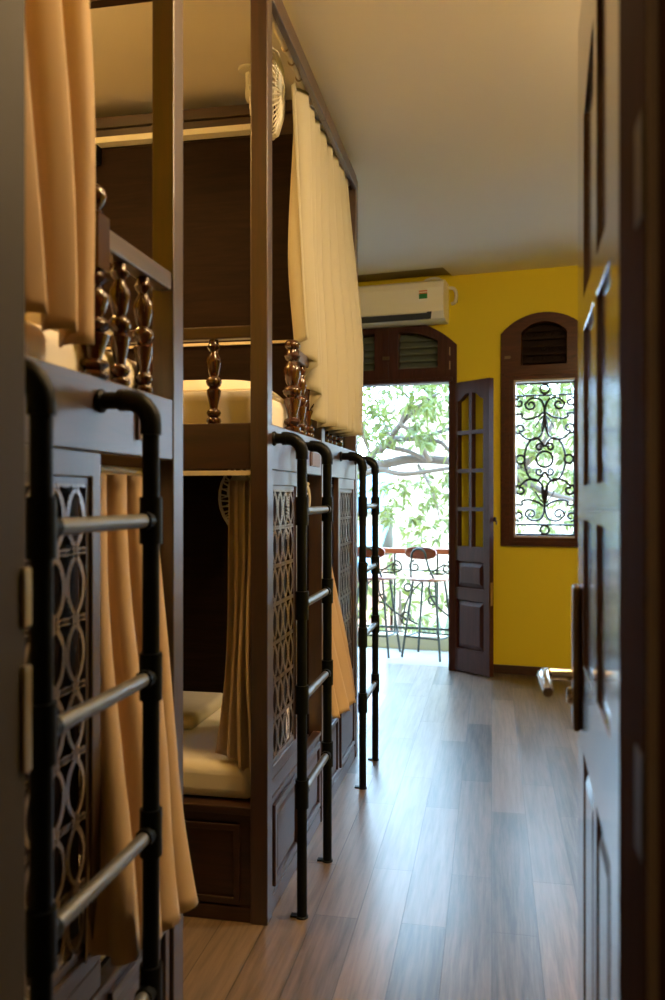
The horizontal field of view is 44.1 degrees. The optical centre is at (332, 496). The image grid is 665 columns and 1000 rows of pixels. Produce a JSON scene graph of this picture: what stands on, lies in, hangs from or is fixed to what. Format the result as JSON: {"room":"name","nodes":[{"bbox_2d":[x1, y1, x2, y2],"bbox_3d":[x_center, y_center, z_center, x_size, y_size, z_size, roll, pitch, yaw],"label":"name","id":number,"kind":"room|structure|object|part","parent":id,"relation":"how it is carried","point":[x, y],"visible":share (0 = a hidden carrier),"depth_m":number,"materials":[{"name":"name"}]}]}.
{"room":"dormitory","nodes":[
{"label":"dormitory","id":0,"kind":"room"},
{"bbox_2d":[90,0,581,281],"bbox_3d":[0.283,-1.650,2.370,5.350,0.100,7.960,0,0,11],"label":"ceiling","id":1,"kind":"structure","parent":0,"point":[455,121],"depth_m":3.31,"materials":[{"name":"beige paint"}]},
{"bbox_2d":[183,661,577,999],"bbox_3d":[0.330,1.290,2.380,5.460,0.080,7.998,0,0,11],"label":"floor","id":2,"kind":"structure","parent":0,"point":[453,875],"depth_m":2.74,"materials":[{"name":"brown wood"}]},
{"bbox_2d":[25,0,182,999],"bbox_3d":[-1.340,-0.145,1.677,2.108,2.790,0.810,0,0,11],"label":"bunk bed","id":3,"kind":"object","parent":2,"relation":"on","point":[73,418],"visible":0.79,"depth_m":1.47,"materials":[{"name":"brown wood"}]},
{"bbox_3d":[-0.468,0.390,1.334,0.003,0.837,0.268,0,0,11],"label":"lattice panel","id":4,"kind":"part","parent":3,"relation":"part of","materials":[{"name":"brown wood"}]},
{"bbox_2d":[25,0,95,347],"bbox_3d":[-0.471,-0.846,1.288,0.102,1.188,0.282,0,0,11],"label":"curtain","id":5,"kind":"object","parent":3,"relation":"hanging from","point":[60,143],"visible":0.8,"depth_m":1.31,"materials":[{"name":"beige fabric"}]},
{"bbox_3d":[-0.472,0.384,1.335,0.024,0.932,0.360,0,0,11],"label":"lattice frame","id":6,"kind":"part","parent":3,"relation":"part of","materials":[{"name":"brown wood"}]},
{"bbox_2d":[25,855,105,999],"bbox_3d":[-1.353,0.857,1.674,1.825,0.114,0.670,0,0,11],"label":"mattress","id":7,"kind":"object","parent":3,"relation":"on","point":[67,954],"visible":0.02,"depth_m":1.47,"materials":[{"name":"beige fabric"}]},
{"bbox_3d":[-0.472,0.875,1.335,0.024,0.050,0.360,0,0,11],"label":"lattice sill","id":8,"kind":"part","parent":3,"relation":"part of","materials":[{"name":"brown wood"}]},
{"bbox_2d":[25,320,150,387],"bbox_3d":[-1.353,-0.235,1.674,1.825,0.119,0.670,0,0,11],"label":"mattress","id":9,"kind":"object","parent":3,"relation":"on","point":[44,346],"visible":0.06,"depth_m":1.41,"materials":[{"name":"beige fabric"}]},
{"bbox_2d":[25,312,111,335],"bbox_3d":[-0.697,-0.370,1.704,0.420,0.110,0.280,0,0,5],"label":"pillow","id":10,"kind":"object","parent":9,"relation":"on","point":[35,318],"visible":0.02,"depth_m":1.57,"materials":[{"name":"beige fabric"}]},
{"bbox_3d":[-0.476,-0.055,1.506,0.016,0.015,0.695,0,0,11],"label":"curtain rod","id":11,"kind":"part","parent":3,"relation":"part of","materials":[{"name":"beige"}]},
{"bbox_3d":[-0.440,1.075,1.499,0.032,0.350,0.695,0,0,11],"label":"panel","id":12,"kind":"part","parent":3,"relation":"part of","materials":[{"name":"brown wood"}]},
{"bbox_3d":[-0.391,1.052,1.673,0.010,0.245,0.275,0,0,11],"label":"raised panel","id":13,"kind":"part","parent":3,"relation":"part of","materials":[{"name":"brown wood"}]},
{"bbox_2d":[79,474,198,965],"bbox_3d":[-0.387,0.406,1.635,0.183,0.901,0.389,0,0,11],"label":"curtain","id":14,"kind":"object","parent":3,"relation":"hanging from","point":[117,935],"visible":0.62,"depth_m":1.61,"materials":[{"name":"beige fabric"}]},
{"bbox_3d":[-0.408,-0.483,1.687,0.038,0.040,0.315,0,0,11],"label":"guard rail","id":15,"kind":"part","parent":3,"relation":"part of","materials":[{"name":"brown wood"}]},
{"bbox_3d":[-0.376,-0.145,1.871,0.052,2.790,0.060,0,0,11],"label":"post","id":16,"kind":"part","parent":3,"relation":"part of","materials":[{"name":"brown wood"}]},
{"bbox_2d":[79,0,332,925],"bbox_3d":[-1.062,-0.145,2.984,2.156,2.790,0.837,0,0,11],"label":"bunk bed","id":17,"kind":"object","parent":2,"relation":"on","point":[245,853],"visible":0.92,"depth_m":2.76,"materials":[{"name":"brown wood"}]},
{"bbox_3d":[-0.526,1.081,2.463,0.515,0.233,0.010,0,0,11],"label":"raised panel","id":18,"kind":"part","parent":17,"relation":"part of","materials":[{"name":"brown wood"}]},
{"bbox_3d":[-1.156,-0.486,2.604,1.876,0.037,0.034,0,0,11],"label":"guard rail","id":19,"kind":"part","parent":17,"relation":"part of","materials":[{"name":"brown wood"}]},
{"bbox_2d":[79,708,288,798],"bbox_3d":[-1.081,0.858,2.980,1.860,0.112,0.722,0,0,11],"label":"mattress","id":20,"kind":"object","parent":17,"relation":"on","point":[206,772],"visible":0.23,"depth_m":2.49,"materials":[{"name":"beige fabric"}]},
{"bbox_2d":[183,691,222,729],"bbox_3d":[-0.744,0.775,3.038,0.620,0.051,0.360,0,0,11],"label":"pillow","id":21,"kind":"object","parent":20,"relation":"on","point":[197,706],"visible":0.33,"depth_m":2.97,"materials":[{"name":"beige fabric"}]},
{"bbox_3d":[-1.041,-1.452,3.376,1.908,0.085,0.030,0,0,11],"label":"divider rail","id":22,"kind":"part","parent":17,"relation":"part of","materials":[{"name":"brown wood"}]},
{"bbox_3d":[-1.033,-1.518,3.369,1.926,0.045,0.050,0,0,11],"label":"divider cornice","id":23,"kind":"part","parent":17,"relation":"part of","materials":[{"name":"brown wood"}]},
{"bbox_3d":[-1.033,-0.080,3.369,1.926,2.660,0.030,0,0,11],"label":"divider panel","id":24,"kind":"part","parent":17,"relation":"part of","materials":[{"name":"brown wood"}]},
{"bbox_2d":[215,480,250,783],"bbox_3d":[-0.283,0.398,2.478,0.134,0.895,0.064,0,0,29],"label":"curtain","id":25,"kind":"object","parent":17,"relation":"hanging from","point":[234,732],"visible":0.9,"depth_m":2.48,"materials":[{"name":"beige fabric"}]},
{"bbox_2d":[183,390,304,427],"bbox_3d":[-1.075,-0.251,2.983,1.870,0.149,0.715,0,0,11],"label":"mattress","id":26,"kind":"object","parent":17,"relation":"on","point":[234,406],"visible":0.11,"depth_m":2.48,"materials":[{"name":"beige fabric"}]},
{"bbox_2d":[183,380,283,403],"bbox_3d":[-0.470,-0.362,2.924,0.560,0.076,0.440,0,0,8],"label":"pillow","id":27,"kind":"object","parent":26,"relation":"on","point":[188,385],"visible":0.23,"depth_m":2.72,"materials":[{"name":"beige fabric"}]},
{"bbox_3d":[-0.210,-0.145,2.420,0.052,2.790,0.055,0,0,11],"label":"post","id":28,"kind":"part","parent":17,"relation":"part of","materials":[{"name":"brown wood"}]},
{"bbox_2d":[238,47,285,139],"bbox_3d":[-0.254,-1.422,2.897,0.169,0.300,0.300,0,0,0],"label":"wall fan","id":29,"kind":"object","parent":17,"relation":"attached to","point":[243,69],"visible":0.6,"depth_m":2.87,"materials":[{"name":"grey plastic"}]},
{"bbox_3d":[-0.288,-1.424,2.901,0.037,0.064,0.064,0,0,3],"label":"motor","id":30,"kind":"part","parent":29,"relation":"part of","materials":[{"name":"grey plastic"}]},
{"bbox_2d":[218,469,310,538],"bbox_3d":[-0.252,0.007,3.027,0.278,0.338,0.262,0,0,-37],"label":"wall fan","id":31,"kind":"object","parent":17,"relation":"attached to","point":[234,477],"visible":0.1,"depth_m":3.01,"materials":[{"name":"grey plastic"}]},
{"bbox_3d":[-0.333,-0.035,3.030,0.123,0.110,0.053,0,0,2],"label":"fan blade","id":32,"kind":"part","parent":31,"relation":"part of","materials":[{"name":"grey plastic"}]},
{"bbox_3d":[-0.159,0.390,2.622,0.003,0.837,0.268,0,0,11],"label":"lattice panel","id":33,"kind":"part","parent":17,"relation":"part of","materials":[{"name":"brown wood"}]},
{"bbox_3d":[-0.162,0.875,2.622,0.024,0.050,0.360,0,0,11],"label":"lattice sill","id":34,"kind":"part","parent":17,"relation":"part of","materials":[{"name":"brown wood"}]},
{"bbox_3d":[-0.162,0.384,2.622,0.024,0.932,0.360,0,0,11],"label":"lattice frame","id":35,"kind":"part","parent":17,"relation":"part of","materials":[{"name":"brown wood"}]},
{"bbox_3d":[-0.148,1.052,2.619,0.010,0.245,0.300,0,0,11],"label":"raised panel","id":36,"kind":"part","parent":17,"relation":"part of","materials":[{"name":"brown wood"}]},
{"bbox_3d":[-0.140,-1.507,2.834,0.025,0.024,0.780,0,0,11],"label":"curtain rod","id":37,"kind":"part","parent":17,"relation":"part of","materials":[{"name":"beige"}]},
{"bbox_3d":[-0.128,1.075,2.800,0.032,0.350,0.722,0,0,11],"label":"panel","id":38,"kind":"part","parent":17,"relation":"part of","materials":[{"name":"brown wood"}]},
{"bbox_3d":[-0.099,-0.483,2.976,0.038,0.040,0.365,0,0,11],"label":"guard rail","id":39,"kind":"part","parent":17,"relation":"part of","materials":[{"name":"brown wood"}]},
{"bbox_3d":[-0.079,1.052,2.974,0.010,0.245,0.302,0,0,11],"label":"raised panel","id":40,"kind":"part","parent":17,"relation":"part of","materials":[{"name":"brown wood"}]},
{"bbox_3d":[-0.090,-0.145,3.191,0.112,2.790,0.060,0,0,11],"label":"post","id":41,"kind":"part","parent":17,"relation":"part of","materials":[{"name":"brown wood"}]},
{"bbox_2d":[315,106,379,798],"bbox_3d":[-0.901,-0.145,3.787,2.166,2.790,0.800,0,0,11],"label":"bunk bed","id":42,"kind":"object","parent":2,"relation":"on","point":[347,506],"visible":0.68,"depth_m":3.73,"materials":[{"name":"brown wood"}]},
{"bbox_2d":[288,81,362,436],"bbox_3d":[-0.002,-0.870,3.332,0.172,1.231,0.957,0,0,11],"label":"curtain","id":43,"kind":"object","parent":42,"relation":"hanging from","point":[322,272],"visible":0.99,"depth_m":3.17,"materials":[{"name":"beige fabric"}]},
{"bbox_3d":[0.006,-1.507,3.580,0.025,0.024,0.740,0,0,11],"label":"curtain rod","id":44,"kind":"part","parent":42,"relation":"part of","materials":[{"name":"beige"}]},
{"bbox_3d":[-0.002,1.052,3.367,0.010,0.245,0.260,0,0,11],"label":"raised panel","id":45,"kind":"part","parent":42,"relation":"part of","materials":[{"name":"brown wood"}]},
{"bbox_3d":[0.054,0.384,3.733,0.024,0.932,0.420,0,0,11],"label":"lattice frame","id":46,"kind":"part","parent":42,"relation":"part of","materials":[{"name":"brown wood"}]},
{"bbox_3d":[0.023,1.075,3.576,0.032,0.350,0.740,0,0,11],"label":"panel","id":47,"kind":"part","parent":42,"relation":"part of","materials":[{"name":"brown wood"}]},
{"bbox_2d":[332,569,356,718],"bbox_3d":[0.008,0.418,3.372,0.152,0.916,0.382,0,0,11],"label":"curtain","id":48,"kind":"object","parent":42,"relation":"hanging from","point":[343,687],"visible":0.3,"depth_m":3.40,"materials":[{"name":"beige fabric"}]},
{"bbox_3d":[0.057,0.390,3.733,0.003,0.837,0.328,0,0,11],"label":"lattice panel","id":49,"kind":"part","parent":42,"relation":"part of","materials":[{"name":"brown wood"}]},
{"bbox_3d":[0.069,1.052,3.731,0.010,0.245,0.360,0,0,11],"label":"raised panel","id":50,"kind":"part","parent":42,"relation":"part of","materials":[{"name":"brown wood"}]},
{"bbox_3d":[0.092,-0.145,3.970,0.052,2.790,0.060,0,0,11],"label":"post","id":51,"kind":"part","parent":42,"relation":"part of","materials":[{"name":"brown wood"}]},
{"bbox_2d":[358,647,448,666],"bbox_3d":[1.201,1.310,6.346,5.500,0.120,0.800,0,0,18],"label":"floor","id":52,"kind":"structure","parent":0,"point":[410,656],"depth_m":6.39,"materials":[{"name":"grey tile"}]},
{"bbox_2d":[358,546,400,657],"bbox_3d":[0.337,0.815,6.536,0.349,0.866,0.346,0,0,24],"label":"bar stool","id":53,"kind":"object","parent":52,"relation":"on","point":[381,552],"visible":0.38,"depth_m":6.41,"materials":[{"name":"brown"}]},
{"bbox_3d":[0.263,0.949,6.691,0.019,0.600,0.108,0,0,-28],"label":"leg","id":54,"kind":"part","parent":53,"relation":"part of","materials":[{"name":"grey metal"}]},
{"bbox_3d":[0.282,0.430,6.411,0.270,0.095,0.026,0,0,24],"label":"backrest","id":55,"kind":"part","parent":53,"relation":"part of","materials":[{"name":"brown wood"}]},
{"bbox_3d":[0.339,0.636,6.540,0.335,0.028,0.335,0,0,17],"label":"seat","id":56,"kind":"part","parent":53,"relation":"part of","materials":[{"name":"white"}]},
{"bbox_3d":[0.414,0.949,6.389,0.019,0.600,0.108,0,0,-28],"label":"leg","id":57,"kind":"part","parent":53,"relation":"part of","materials":[{"name":"grey metal"}]},
{"bbox_3d":[0.501,0.949,6.586,0.108,0.600,0.019,0,0,-14],"label":"leg","id":58,"kind":"part","parent":53,"relation":"part of","materials":[{"name":"grey metal"}]},
{"bbox_2d":[367,632,448,650],"bbox_3d":[1.281,1.195,6.593,5.500,0.110,0.120,0,0,18],"label":"trim","id":59,"kind":"structure","parent":52,"relation":"on","point":[410,643],"depth_m":6.74,"materials":[{"name":"beige"}]},
{"bbox_2d":[358,548,448,630],"bbox_3d":[0.940,0.787,6.703,4.685,0.725,0.060,0,0,18],"label":"balcony railing","id":60,"kind":"object","parent":59,"relation":"on","point":[394,551],"visible":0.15,"depth_m":6.80,"materials":[{"name":"black metal"}]},
{"bbox_3d":[0.805,1.085,6.747,4.400,0.020,0.016,0,0,18],"label":"rail","id":61,"kind":"part","parent":60,"relation":"part of","materials":[{"name":"grey metal"}]},
{"bbox_3d":[0.805,0.605,6.747,4.400,0.010,0.012,0,0,18],"label":"rail","id":62,"kind":"part","parent":60,"relation":"part of","materials":[{"name":"grey metal"}]},
{"bbox_3d":[0.805,0.448,6.747,4.400,0.045,0.060,0,0,18],"label":"handrail","id":63,"kind":"part","parent":60,"relation":"part of","materials":[{"name":"brown wood"}]},
{"bbox_2d":[401,547,448,661],"bbox_3d":[0.750,0.815,6.402,0.349,0.866,0.346,0,0,34],"label":"bar stool","id":64,"kind":"object","parent":52,"relation":"on","point":[425,553],"visible":0.94,"depth_m":6.31,"materials":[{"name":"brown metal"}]},
{"bbox_3d":[0.585,0.949,6.390,0.108,0.600,0.019,0,0,-4],"label":"leg","id":65,"kind":"part","parent":64,"relation":"part of","materials":[{"name":"grey metal"}]},
{"bbox_3d":[0.705,0.949,6.568,0.019,0.600,0.108,0,0,-18],"label":"leg","id":66,"kind":"part","parent":64,"relation":"part of","materials":[{"name":"grey metal"}]},
{"bbox_3d":[0.674,0.430,6.290,0.270,0.095,0.026,0,0,34],"label":"backrest","id":67,"kind":"part","parent":64,"relation":"part of","materials":[{"name":"brown wood"}]},
{"bbox_3d":[0.677,0.521,6.294,0.225,0.266,0.085,0,0,34],"label":"frame","id":68,"kind":"part","parent":64,"relation":"part of","materials":[{"name":"grey metal"}]},
{"bbox_3d":[0.753,0.636,6.407,0.335,0.028,0.335,0,0,27],"label":"seat","id":69,"kind":"part","parent":64,"relation":"part of","materials":[{"name":"white"}]},
{"bbox_3d":[0.801,0.949,6.245,0.019,0.600,0.108,0,0,-18],"label":"leg","id":70,"kind":"part","parent":64,"relation":"part of","materials":[{"name":"grey metal"}]},
{"bbox_3d":[0.920,0.949,6.423,0.108,0.600,0.019,0,0,-4],"label":"leg","id":71,"kind":"part","parent":64,"relation":"part of","materials":[{"name":"grey metal"}]},
{"bbox_2d":[358,265,577,668],"bbox_3d":[1.095,-0.275,5.939,5.450,3.050,0.160,0,0,18],"label":"wall","id":72,"kind":"structure","parent":0,"point":[532,584],"depth_m":5.80,"materials":[{"name":"yellow paint"}]},
{"bbox_2d":[358,277,457,328],"bbox_3d":[0.427,-1.411,5.957,0.947,0.321,0.216,0,0,18],"label":"air conditioner","id":73,"kind":"object","parent":72,"relation":"attached to","point":[426,302],"visible":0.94,"depth_m":5.85,"materials":[{"name":"beige plastic"}]},
{"bbox_2d":[362,325,456,670],"bbox_3d":[0.412,-0.034,6.104,1.040,2.567,0.126,0,0,18],"label":"trim","id":74,"kind":"structure","parent":72,"relation":"attached to","point":[420,354],"depth_m":6.00,"materials":[{"name":"brown wood"}]},
{"bbox_3d":[0.395,-1.042,6.052,0.980,0.415,0.014,0,0,18],"label":"moulding","id":75,"kind":"part","parent":74,"relation":"part of","materials":[{"name":"brown wood"}]},
{"bbox_2d":[455,378,496,676],"bbox_3d":[0.987,0.209,5.794,0.056,2.058,0.413,0,0,-38],"label":"door","id":76,"kind":"structure","parent":72,"relation":"in","point":[474,566],"depth_m":5.76,"materials":[{"name":"brown wood"}]},
{"bbox_3d":[0.984,0.905,5.795,0.038,0.350,0.265,0,0,-36],"label":"panel","id":77,"kind":"part","parent":76,"relation":"part of","materials":[{"name":"brown wood"}]},
{"bbox_3d":[0.984,0.550,5.795,0.038,0.190,0.265,0,0,-36],"label":"panel","id":78,"kind":"part","parent":76,"relation":"part of","materials":[{"name":"brown wood"}]},
{"bbox_3d":[1.094,0.670,5.646,0.018,0.160,0.010,0,0,-36],"label":"lock plate","id":79,"kind":"part","parent":76,"relation":"part of","materials":[{"name":"gold metal"}]},
{"bbox_2d":[457,664,566,675],"bbox_3d":[2.184,1.219,5.495,2.706,0.062,0.014,0,0,18],"label":"baseboard","id":80,"kind":"structure","parent":72,"relation":"attached to","point":[498,668],"depth_m":5.78,"materials":[{"name":"brown wood"}]},
{"bbox_2d":[501,312,577,546],"bbox_3d":[1.489,-0.472,5.764,0.593,1.635,0.130,0,0,18],"label":"window","id":81,"kind":"structure","parent":72,"relation":"in","point":[540,347],"depth_m":5.76,"materials":[{"name":"brown wood"}]},
{"bbox_3d":[1.487,-0.270,5.764,0.415,1.112,0.092,0,0,18],"label":"sash","id":82,"kind":"part","parent":81,"relation":"part of","materials":[{"name":"black metal"}]},
{"bbox_2d":[516,380,574,535],"bbox_3d":[1.490,-0.270,5.758,0.424,1.100,0.016,0,0,18],"label":"grille","id":83,"kind":"object","parent":81,"relation":"attached to","point":[544,425],"depth_m":5.75,"materials":[{"name":"black metal"}]},
{"bbox_3d":[-0.022,-0.175,0.804,5.050,2.850,0.330,0,0,11],"label":"wall","id":84,"kind":"structure","parent":0,"visible":0},
{"bbox_2d":[0,0,31,999],"bbox_3d":[-0.449,0.160,0.882,0.061,2.180,0.360,0,0,11],"label":"trim","id":85,"kind":"structure","parent":84,"relation":"attached to","point":[15,578],"depth_m":1.02,"materials":[{"name":"brown paint"}]},
{"bbox_3d":[-0.391,0.282,1.045,0.008,0.135,0.017,0,0,11],"label":"strike plate","id":86,"kind":"part","parent":85,"relation":"part of","materials":[{"name":"gold metal"}]},
{"bbox_3d":[-0.391,0.128,1.045,0.008,0.075,0.017,0,0,11],"label":"strike plate","id":87,"kind":"part","parent":85,"relation":"part of","materials":[{"name":"gold metal"}]},
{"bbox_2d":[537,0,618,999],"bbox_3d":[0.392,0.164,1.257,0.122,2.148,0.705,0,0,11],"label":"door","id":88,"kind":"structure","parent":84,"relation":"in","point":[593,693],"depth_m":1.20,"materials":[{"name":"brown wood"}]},
{"bbox_3d":[0.411,0.337,1.498,0.067,0.029,0.133,0,0,11],"label":"lever","id":89,"kind":"part","parent":88,"relation":"part of","materials":[{"name":"silver metal"}]},
{"bbox_3d":[0.459,0.300,1.544,0.014,0.270,0.060,0,0,13],"label":"handle plate","id":90,"kind":"part","parent":88,"relation":"part of","materials":[{"name":"brown metal"}]},
{"bbox_3d":[0.442,0.792,1.347,0.039,0.675,0.210,0,0,13],"label":"panel","id":91,"kind":"part","parent":88,"relation":"part of","materials":[{"name":"brown wood"}]},
{"bbox_3d":[0.436,-0.542,1.349,0.016,0.375,0.210,0,0,13],"label":"panel","id":92,"kind":"part","parent":88,"relation":"part of","materials":[{"name":"brown wood"}]},
{"bbox_3d":[0.436,-0.158,1.349,0.016,0.275,0.210,0,0,13],"label":"panel","id":93,"kind":"part","parent":88,"relation":"part of","materials":[{"name":"brown wood"}]},
{"bbox_3d":[0.436,0.170,1.349,0.016,0.260,0.210,0,0,13],"label":"panel","id":94,"kind":"part","parent":88,"relation":"part of","materials":[{"name":"brown wood"}]},
{"bbox_3d":[0.386,0.792,1.106,0.039,0.675,0.195,0,0,13],"label":"panel","id":95,"kind":"part","parent":88,"relation":"part of","materials":[{"name":"brown wood"}]},
{"bbox_3d":[0.380,-0.542,1.105,0.016,0.375,0.190,0,0,13],"label":"panel","id":96,"kind":"part","parent":88,"relation":"part of","materials":[{"name":"brown wood"}]},
{"bbox_3d":[0.380,-0.158,1.105,0.016,0.275,0.190,0,0,13],"label":"panel","id":97,"kind":"part","parent":88,"relation":"part of","materials":[{"name":"brown wood"}]},
{"bbox_3d":[0.380,0.170,1.105,0.016,0.260,0.190,0,0,13],"label":"panel","id":98,"kind":"part","parent":88,"relation":"part of","materials":[{"name":"brown wood"}]},
{"bbox_2d":[619,0,664,999],"bbox_3d":[0.313,0.160,0.731,0.064,2.180,0.355,0,0,11],"label":"trim","id":99,"kind":"structure","parent":84,"relation":"attached to","point":[641,22],"depth_m":0.77,"materials":[{"name":"brown wood"}]},
{"bbox_3d":[0.291,-0.310,0.777,0.002,0.100,0.043,0,0,11],"label":"jamb plate","id":100,"kind":"part","parent":99,"relation":"part of","materials":[{"name":"brown wood"}]},
{"bbox_3d":[0.291,0.290,0.777,0.002,0.100,0.043,0,0,11],"label":"jamb plate","id":101,"kind":"part","parent":99,"relation":"part of","materials":[{"name":"brown wood"}]},
{"label":"outside","id":102,"kind":"structure","parent":0,"visible":0},
{"bbox_3d":[4.482,5.350,23.043,28.000,0.200,33.050,0,0,11],"label":"street","id":103,"kind":"object","parent":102,"visible":0},
{"bbox_2d":[358,525,392,630],"bbox_3d":[-0.665,2.849,12.812,3.004,4.803,2.302,0,0,11],"label":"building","id":104,"kind":"structure","parent":103,"relation":"on","point":[383,560],"depth_m":12.55,"materials":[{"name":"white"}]},
{"bbox_2d":[358,473,392,554],"bbox_3d":[-0.700,2.364,15.773,3.806,5.773,3.302,0,0,11],"label":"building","id":105,"kind":"structure","parent":103,"relation":"on","point":[388,541],"depth_m":14.94,"materials":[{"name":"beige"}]},
{"bbox_2d":[358,553,448,634],"bbox_3d":[0.720,2.888,8.341,1.069,4.726,1.315,0,0,2],"label":"shrub","id":106,"kind":"object","parent":103,"relation":"on","point":[425,617],"visible":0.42,"depth_m":8.30,"materials":[{"name":"green plant"}]},
{"bbox_3d":[0.705,3.097,8.319,0.140,4.307,0.100,0,0,11],"label":"stem","id":107,"kind":"part","parent":106,"relation":"part of","materials":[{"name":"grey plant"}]},
{"bbox_2d":[398,610,448,634],"bbox_3d":[0.982,3.110,7.571,0.907,4.280,0.832,0,0,11],"label":"spiky plant","id":108,"kind":"object","parent":103,"relation":"on","point":[447,624],"visible":0.06,"depth_m":7.46,"materials":[{"name":"green plant"}]},
{"bbox_2d":[358,383,572,548],"bbox_3d":[0.771,1.119,9.336,5.326,8.297,2.510,0,0,11],"label":"tree","id":109,"kind":"object","parent":103,"relation":"on","point":[426,443],"visible":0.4,"depth_m":8.75,"materials":[{"name":"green plant"}]},
{"bbox_2d":[386,398,572,633],"bbox_3d":[4.285,1.875,14.422,6.200,6.750,4.250,0,0,11],"label":"sky","id":110,"kind":"structure","parent":103,"relation":"on","point":[402,558],"depth_m":12.94,"materials":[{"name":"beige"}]}
]}

